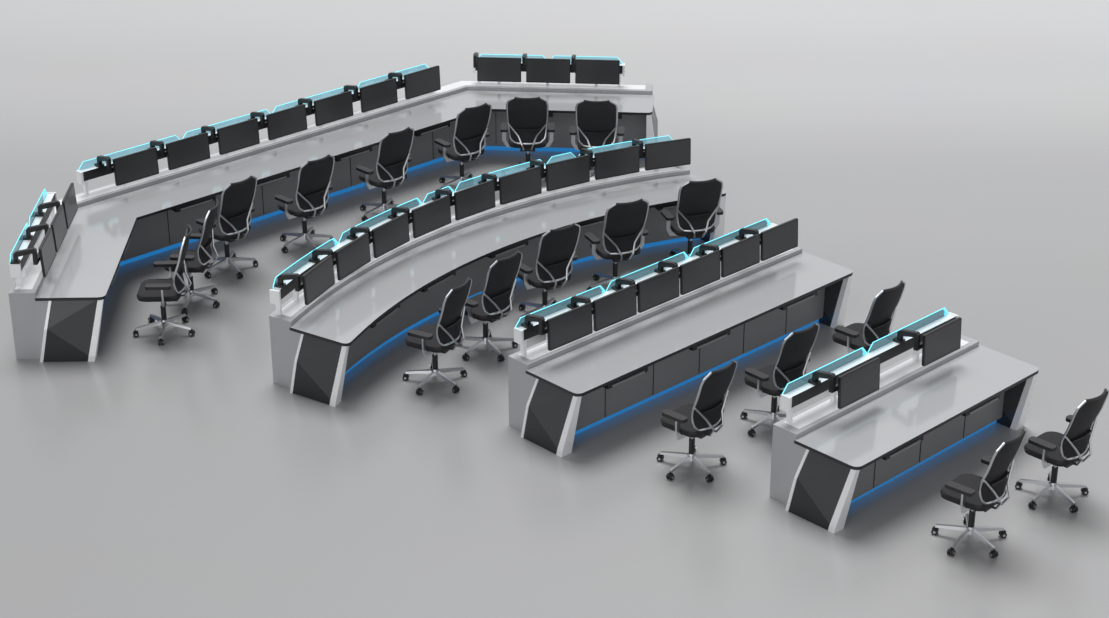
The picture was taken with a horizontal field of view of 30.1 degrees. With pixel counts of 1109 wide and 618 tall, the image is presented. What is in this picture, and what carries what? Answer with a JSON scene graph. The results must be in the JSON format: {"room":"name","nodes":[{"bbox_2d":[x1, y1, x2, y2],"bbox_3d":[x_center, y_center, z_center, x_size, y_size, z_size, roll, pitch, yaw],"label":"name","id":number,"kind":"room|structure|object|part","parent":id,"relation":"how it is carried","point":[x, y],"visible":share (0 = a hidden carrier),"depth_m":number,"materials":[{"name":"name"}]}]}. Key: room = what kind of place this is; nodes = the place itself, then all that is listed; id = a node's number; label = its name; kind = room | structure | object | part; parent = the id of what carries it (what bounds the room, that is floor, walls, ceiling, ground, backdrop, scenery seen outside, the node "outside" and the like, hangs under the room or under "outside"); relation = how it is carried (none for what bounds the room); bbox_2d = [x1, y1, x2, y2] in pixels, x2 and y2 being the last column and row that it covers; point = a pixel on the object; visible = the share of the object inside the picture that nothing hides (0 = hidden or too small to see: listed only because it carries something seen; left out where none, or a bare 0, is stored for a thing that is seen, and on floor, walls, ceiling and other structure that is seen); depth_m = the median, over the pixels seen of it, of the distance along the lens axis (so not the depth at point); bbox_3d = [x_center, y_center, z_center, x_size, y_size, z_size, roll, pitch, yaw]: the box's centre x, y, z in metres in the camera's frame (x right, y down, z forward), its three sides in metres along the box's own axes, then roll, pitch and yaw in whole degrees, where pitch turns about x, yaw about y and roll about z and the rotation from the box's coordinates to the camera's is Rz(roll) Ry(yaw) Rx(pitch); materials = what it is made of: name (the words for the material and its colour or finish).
{"room":"control room","nodes":[
{"label":"control room","id":0,"kind":"room"},
{"bbox_2d":[0,0,1108,617],"bbox_3d":[2.814,2.145,19.349,180.000,0.001,180.000,-22,33,-39],"label":"floor","id":1,"kind":"structure","parent":0,"point":[955,151],"depth_m":22.91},
{"bbox_2d":[133,225,194,344],"bbox_3d":[-4.397,-0.303,23.121,0.748,1.244,0.724,-1,25,-2],"label":"office chair","id":2,"kind":"object","parent":1,"relation":"on","point":[171,289],"visible":1,"depth_m":23.05,"materials":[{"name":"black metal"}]},
{"bbox_2d":[164,199,219,313],"bbox_3d":[-4.218,-0.644,23.852,0.748,1.244,0.724,3,25,6],"label":"office chair","id":3,"kind":"object","parent":1,"relation":"on","point":[196,261],"visible":0.84,"depth_m":23.73,"materials":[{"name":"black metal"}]},
{"bbox_2d":[196,176,257,278],"bbox_3d":[-3.941,-1.047,24.714,0.748,1.244,0.724,19,31,35],"label":"office chair","id":4,"kind":"object","parent":1,"relation":"on","point":[234,216],"visible":0.91,"depth_m":24.51,"materials":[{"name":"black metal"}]},
{"bbox_2d":[275,154,334,252],"bbox_3d":[-3.084,-1.359,25.382,0.748,1.244,0.724,22,33,39],"label":"office chair","id":5,"kind":"object","parent":1,"relation":"on","point":[311,197],"visible":0.91,"depth_m":25.17,"materials":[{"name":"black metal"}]},
{"bbox_2d":[8,54,657,361],"bbox_3d":[-2.744,-1.675,26.117,10.144,1.197,2.700,-22,33,-39],"label":"console desk","id":6,"kind":"object","parent":1,"relation":"on","point":[56,317],"visible":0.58,"depth_m":25.65,"materials":[{"name":"laminate"}]},
{"bbox_2d":[13,228,55,276],"bbox_3d":[-5.625,-0.608,22.652,0.282,0.366,0.736,9,27,19],"label":"computer monitor","id":7,"kind":"object","parent":6,"relation":"on","point":[46,255],"visible":1,"depth_m":22.53,"materials":[{"name":"black plastic"}]},
{"bbox_2d":[26,204,66,251],"bbox_3d":[-5.646,-0.896,23.268,0.282,0.366,0.736,9,27,19],"label":"computer monitor","id":8,"kind":"object","parent":6,"relation":"on","point":[58,224],"visible":0.89,"depth_m":23.18,"materials":[{"name":"black plastic"}]},
{"bbox_2d":[38,183,77,228],"bbox_3d":[-5.667,-1.183,23.884,0.282,0.366,0.736,9,27,19],"label":"computer monitor","id":9,"kind":"object","parent":6,"relation":"on","point":[69,202],"visible":0.9,"depth_m":23.80,"materials":[{"name":"black plastic"}]},
{"bbox_2d":[97,147,158,185],"bbox_3d":[-5.174,-1.737,25.070,0.736,0.366,0.282,-9,26,-19],"label":"computer monitor","id":10,"kind":"object","parent":6,"relation":"on","point":[142,164],"visible":1,"depth_m":25.06,"materials":[{"name":"black plastic"}]},
{"bbox_2d":[150,132,209,169],"bbox_3d":[-4.623,-1.960,25.549,0.736,0.366,0.282,-9,26,-19],"label":"computer monitor","id":11,"kind":"object","parent":6,"relation":"on","point":[193,149],"visible":0.95,"depth_m":25.53,"materials":[{"name":"black plastic"}]},
{"bbox_2d":[201,118,259,154],"bbox_3d":[-4.072,-2.184,26.028,0.736,0.366,0.282,-9,26,-19],"label":"computer monitor","id":12,"kind":"object","parent":6,"relation":"on","point":[244,134],"visible":0.97,"depth_m":26.02,"materials":[{"name":"black plastic"}]},
{"bbox_2d":[250,104,307,139],"bbox_3d":[-3.521,-2.407,26.506,0.736,0.366,0.282,-9,26,-19],"label":"computer monitor","id":13,"kind":"object","parent":6,"relation":"on","point":[292,120],"visible":0.95,"depth_m":26.49,"materials":[{"name":"black plastic"}]},
{"bbox_2d":[10,54,619,261],"bbox_3d":[-3.067,-2.210,26.057,9.749,0.177,1.942,-22,33,-39],"label":"light","id":14,"kind":"object","parent":6,"relation":"attached to","point":[23,242],"depth_m":24.89,"materials":[{"name":"teal glass"}]},
{"bbox_3d":[-3.041,-2.152,26.052,9.746,0.147,2.005,-22,33,-39],"label":"monitor rail","id":15,"kind":"part","parent":6,"relation":"part of","materials":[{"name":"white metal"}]},
{"bbox_2d":[298,91,352,125],"bbox_3d":[-2.970,-2.631,26.985,0.736,0.366,0.282,-9,26,-19],"label":"computer monitor","id":16,"kind":"object","parent":6,"relation":"on","point":[333,108],"visible":0.96,"depth_m":26.97,"materials":[{"name":"black plastic"}]},
{"bbox_2d":[344,78,397,112],"bbox_3d":[-2.419,-2.854,27.464,0.736,0.366,0.282,-9,26,-19],"label":"computer monitor","id":17,"kind":"object","parent":6,"relation":"on","point":[384,93],"visible":0.96,"depth_m":27.45,"materials":[{"name":"black plastic"}]},
{"bbox_2d":[388,65,440,99],"bbox_3d":[-1.868,-3.077,27.942,0.736,0.366,0.282,-9,26,-19],"label":"computer monitor","id":18,"kind":"object","parent":6,"relation":"on","point":[425,81],"visible":0.97,"depth_m":27.93,"materials":[{"name":"black plastic"}]},
{"bbox_2d":[473,52,520,81],"bbox_3d":[-0.835,-3.336,28.497,0.736,0.366,0.282,12,28,25],"label":"computer monitor","id":19,"kind":"object","parent":6,"relation":"on","point":[489,69],"visible":1,"depth_m":28.46,"materials":[{"name":"black plastic"}]},
{"bbox_2d":[522,53,569,82],"bbox_3d":[-0.157,-3.315,28.451,0.736,0.366,0.282,12,28,25],"label":"computer monitor","id":20,"kind":"object","parent":6,"relation":"on","point":[538,70],"visible":1,"depth_m":28.41,"materials":[{"name":"black plastic"}]},
{"bbox_2d":[571,55,619,84],"bbox_3d":[0.522,-3.294,28.406,0.736,0.366,0.282,12,28,25],"label":"computer monitor","id":21,"kind":"object","parent":6,"relation":"on","point":[587,71],"visible":1,"depth_m":28.37,"materials":[{"name":"black plastic"}]},
{"bbox_2d":[356,127,413,220],"bbox_3d":[-2.173,-1.775,26.274,0.724,1.244,0.748,-22,33,-39],"label":"office chair","id":22,"kind":"object","parent":1,"relation":"on","point":[393,158],"visible":0.88,"depth_m":26.05,"materials":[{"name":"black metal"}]},
{"bbox_2d":[403,277,471,394],"bbox_3d":[-1.265,0.229,21.981,0.748,1.244,0.724,13,28,25],"label":"office chair","id":23,"kind":"object","parent":1,"relation":"on","point":[442,337],"visible":1,"depth_m":21.83,"materials":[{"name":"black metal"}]},
{"bbox_2d":[434,103,491,188],"bbox_3d":[-1.214,-2.176,27.133,0.724,1.244,0.748,-18,31,-34],"label":"office chair","id":24,"kind":"object","parent":1,"relation":"on","point":[470,131],"visible":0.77,"depth_m":26.91,"materials":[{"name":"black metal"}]},
{"bbox_2d":[457,250,522,361],"bbox_3d":[-0.749,-0.103,22.692,0.748,1.244,0.724,20,31,36],"label":"office chair","id":25,"kind":"object","parent":1,"relation":"on","point":[496,298],"visible":0.95,"depth_m":22.49,"materials":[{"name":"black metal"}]},
{"bbox_2d":[269,135,725,406],"bbox_3d":[-0.621,-0.651,23.923,6.476,1.198,1.793,-22,33,-39],"label":"console desk","id":26,"kind":"object","parent":1,"relation":"on","point":[314,345],"visible":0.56,"depth_m":23.37,"materials":[{"name":"laminate"}]},
{"bbox_2d":[277,255,334,304],"bbox_3d":[-2.582,-0.300,21.993,0.736,0.366,0.282,-22,33,-39],"label":"computer monitor","id":27,"kind":"object","parent":26,"relation":"on","point":[319,278],"visible":1,"depth_m":21.95,"materials":[{"name":"black plastic"}]},
{"bbox_2d":[312,233,370,279],"bbox_3d":[-2.274,-0.567,22.565,0.736,0.366,0.282,-18,31,-34],"label":"computer monitor","id":28,"kind":"object","parent":26,"relation":"on","point":[354,255],"visible":1,"depth_m":22.54,"materials":[{"name":"black plastic"}]},
{"bbox_2d":[350,213,409,257],"bbox_3d":[-1.906,-0.821,23.107,0.736,0.366,0.282,-15,29,-29],"label":"computer monitor","id":29,"kind":"object","parent":26,"relation":"on","point":[394,233],"visible":1,"depth_m":23.09,"materials":[{"name":"black plastic"}]},
{"bbox_2d":[391,195,450,237],"bbox_3d":[-1.482,-1.058,23.615,0.736,0.366,0.282,-12,28,-24],"label":"computer monitor","id":30,"kind":"object","parent":26,"relation":"on","point":[429,217],"visible":1,"depth_m":23.60,"materials":[{"name":"black plastic"}]},
{"bbox_3d":[-0.926,-1.203,24.018,6.293,0.147,0.820,-22,33,-39],"label":"monitor rail","id":31,"kind":"part","parent":26,"relation":"part of","materials":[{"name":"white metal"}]},
{"bbox_2d":[435,180,494,220],"bbox_3d":[-1.006,-1.276,24.083,0.736,0.366,0.282,-9,27,-19],"label":"computer monitor","id":32,"kind":"object","parent":26,"relation":"on","point":[470,201],"visible":1,"depth_m":24.07,"materials":[{"name":"black plastic"}]},
{"bbox_2d":[273,135,671,288],"bbox_3d":[-0.965,-1.262,24.026,6.297,0.178,0.746,-22,33,-39],"label":"light","id":33,"kind":"object","parent":26,"relation":"attached to","point":[303,265],"depth_m":23.24,"materials":[{"name":"teal glass"}]},
{"bbox_2d":[481,166,541,204],"bbox_3d":[-0.483,-1.474,24.507,0.736,0.366,0.282,-6,26,-14],"label":"computer monitor","id":34,"kind":"object","parent":26,"relation":"on","point":[523,184],"visible":0.99,"depth_m":24.49,"materials":[{"name":"black plastic"}]},
{"bbox_2d":[530,155,589,190],"bbox_3d":[0.084,-1.650,24.884,0.736,0.366,0.282,-4,25,-8],"label":"computer monitor","id":35,"kind":"object","parent":26,"relation":"on","point":[573,171],"visible":0.98,"depth_m":24.87,"materials":[{"name":"black plastic"}]},
{"bbox_2d":[580,145,639,179],"bbox_3d":[0.688,-1.802,25.209,0.736,0.366,0.282,-2,25,-3],"label":"computer monitor","id":36,"kind":"object","parent":26,"relation":"on","point":[622,161],"visible":0.96,"depth_m":25.19,"materials":[{"name":"black plastic"}]},
{"bbox_2d":[632,138,690,170],"bbox_3d":[1.324,-1.928,25.480,0.736,0.366,0.282,1,25,2],"label":"computer monitor","id":37,"kind":"object","parent":26,"relation":"on","point":[671,153],"visible":0.96,"depth_m":25.46,"materials":[{"name":"black plastic"}]},
{"bbox_2d":[500,97,554,181],"bbox_3d":[-0.356,-2.345,27.496,0.724,1.244,0.748,0,25,0],"label":"office chair","id":38,"kind":"object","parent":1,"relation":"on","point":[527,123],"visible":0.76,"depth_m":27.24,"materials":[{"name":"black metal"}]},
{"bbox_2d":[518,223,580,319],"bbox_3d":[-0.098,-0.466,23.471,0.724,1.244,0.748,-17,30,-32],"label":"office chair","id":39,"kind":"object","parent":1,"relation":"on","point":[553,266],"visible":0.79,"depth_m":23.24,"materials":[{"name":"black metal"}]},
{"bbox_2d":[570,100,624,176],"bbox_3d":[0.567,-2.292,27.383,0.724,1.244,0.748,1,25,3],"label":"office chair","id":40,"kind":"object","parent":1,"relation":"on","point":[596,121],"visible":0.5,"depth_m":27.10,"materials":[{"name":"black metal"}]},
{"bbox_2d":[584,198,648,289],"bbox_3d":[0.729,-0.802,24.190,0.724,1.244,0.748,-11,27,-21],"label":"office chair","id":41,"kind":"object","parent":1,"relation":"on","point":[624,232],"visible":0.83,"depth_m":23.95,"materials":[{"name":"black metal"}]},
{"bbox_2d":[508,218,852,457],"bbox_3d":[1.442,0.191,22.119,4.481,1.197,1.045,-22,33,-39],"label":"console desk","id":42,"kind":"object","parent":1,"relation":"on","point":[556,395],"visible":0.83,"depth_m":21.74,"materials":[{"name":"laminate"}]},
{"bbox_2d":[525,302,592,350],"bbox_3d":[0.083,0.179,20.965,0.736,0.366,0.282,-9,26,-19],"label":"computer monitor","id":43,"kind":"object","parent":42,"relation":"on","point":[567,327],"visible":1,"depth_m":20.94,"materials":[{"name":"black plastic"}]},
{"bbox_2d":[571,284,636,331],"bbox_3d":[0.555,-0.012,21.375,0.736,0.366,0.282,-9,26,-19],"label":"computer monitor","id":44,"kind":"object","parent":42,"relation":"on","point":[620,305],"visible":1,"depth_m":21.36,"materials":[{"name":"black plastic"}]},
{"bbox_2d":[515,218,770,327],"bbox_3d":[1.028,-0.389,22.155,3.955,0.177,0.009,-22,33,-39],"label":"light","id":45,"kind":"object","parent":42,"relation":"attached to","point":[562,306],"depth_m":22.06,"materials":[{"name":"teal glass"}]},
{"bbox_3d":[1.071,-0.331,22.149,3.950,0.147,0.097,-22,33,-39],"label":"monitor rail","id":46,"kind":"part","parent":42,"relation":"part of","materials":[{"name":"white metal"}]},
{"bbox_2d":[615,267,678,312],"bbox_3d":[1.027,-0.204,21.785,0.736,0.366,0.282,-9,26,-19],"label":"computer monitor","id":47,"kind":"object","parent":42,"relation":"on","point":[656,290],"visible":1,"depth_m":21.77,"materials":[{"name":"black plastic"}]},
{"bbox_2d":[658,250,719,294],"bbox_3d":[1.500,-0.395,22.196,0.736,0.366,0.282,-9,26,-19],"label":"computer monitor","id":48,"kind":"object","parent":42,"relation":"on","point":[704,270],"visible":1,"depth_m":22.18,"materials":[{"name":"black plastic"}]},
{"bbox_2d":[699,234,759,277],"bbox_3d":[1.972,-0.586,22.606,0.736,0.366,0.282,-9,26,-19],"label":"computer monitor","id":49,"kind":"object","parent":42,"relation":"on","point":[740,255],"visible":1,"depth_m":22.59,"materials":[{"name":"black plastic"}]},
{"bbox_2d":[739,218,797,260],"bbox_3d":[2.444,-0.778,23.016,0.736,0.366,0.282,-9,26,-19],"label":"computer monitor","id":50,"kind":"object","parent":42,"relation":"on","point":[781,238],"visible":1,"depth_m":23.00,"materials":[{"name":"black plastic"}]},
{"bbox_2d":[660,178,723,256],"bbox_3d":[1.653,-1.089,24.806,0.724,1.244,0.748,-7,26,-15],"label":"office chair","id":51,"kind":"object","parent":1,"relation":"on","point":[698,211],"visible":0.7,"depth_m":24.55,"materials":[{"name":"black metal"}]},
{"bbox_2d":[656,360,737,481],"bbox_3d":[1.380,1.020,20.285,0.748,1.244,0.724,21,32,38],"label":"office chair","id":52,"kind":"object","parent":1,"relation":"on","point":[700,419],"visible":1,"depth_m":20.10,"materials":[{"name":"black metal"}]},
{"bbox_2d":[740,322,819,436],"bbox_3d":[2.282,0.649,21.081,0.724,1.244,0.748,-21,32,-38],"label":"office chair","id":53,"kind":"object","parent":1,"relation":"on","point":[793,358],"visible":0.77,"depth_m":20.86,"materials":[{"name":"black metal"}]},
{"bbox_2d":[832,280,905,369],"bbox_3d":[3.308,0.221,21.998,0.748,1.244,0.724,22,33,39],"label":"office chair","id":54,"kind":"object","parent":1,"relation":"on","point":[878,323],"visible":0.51,"depth_m":21.74,"materials":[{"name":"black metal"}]},
{"bbox_2d":[769,307,1038,533],"bbox_3d":[3.507,1.015,20.353,3.098,1.197,1.045,-22,33,-39],"label":"console desk","id":55,"kind":"object","parent":1,"relation":"on","point":[825,458],"visible":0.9,"depth_m":20.03,"materials":[{"name":"laminate"}]},
{"bbox_2d":[812,357,879,408],"bbox_3d":[2.862,0.715,19.819,0.736,0.366,0.282,-9,26,-19],"label":"computer monitor","id":56,"kind":"object","parent":55,"relation":"on","point":[860,382],"visible":1,"depth_m":19.78,"materials":[{"name":"black plastic"}]},
{"bbox_2d":[782,307,948,393],"bbox_3d":[3.112,0.428,20.405,2.625,0.177,0.009,-22,33,-39],"label":"light","id":57,"kind":"object","parent":55,"relation":"attached to","point":[856,356],"depth_m":20.34,"materials":[{"name":"teal glass"}]},
{"bbox_3d":[3.155,0.486,20.399,2.620,0.147,0.097,-22,33,-39],"label":"monitor rail","id":58,"kind":"part","parent":55,"relation":"part of","materials":[{"name":"white metal"}]},
{"bbox_2d":[897,317,961,365],"bbox_3d":[3.815,0.328,20.646,0.736,0.366,0.282,-9,26,-19],"label":"computer monitor","id":59,"kind":"object","parent":55,"relation":"on","point":[945,339],"visible":1,"depth_m":20.61,"materials":[{"name":"black plastic"}]},
{"bbox_2d":[931,429,1026,557],"bbox_3d":[3.904,1.614,19.013,0.748,1.244,0.724,20,32,37],"label":"office chair","id":60,"kind":"object","parent":1,"relation":"on","point":[973,493],"visible":1,"depth_m":18.88,"materials":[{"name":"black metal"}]},
{"bbox_2d":[1015,388,1108,512],"bbox_3d":[4.854,1.264,19.763,0.724,1.244,0.748,-22,33,-39],"label":"office chair","id":61,"kind":"object","parent":1,"relation":"on","point":[1056,449],"visible":1,"depth_m":19.60,"materials":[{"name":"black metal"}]}
]}

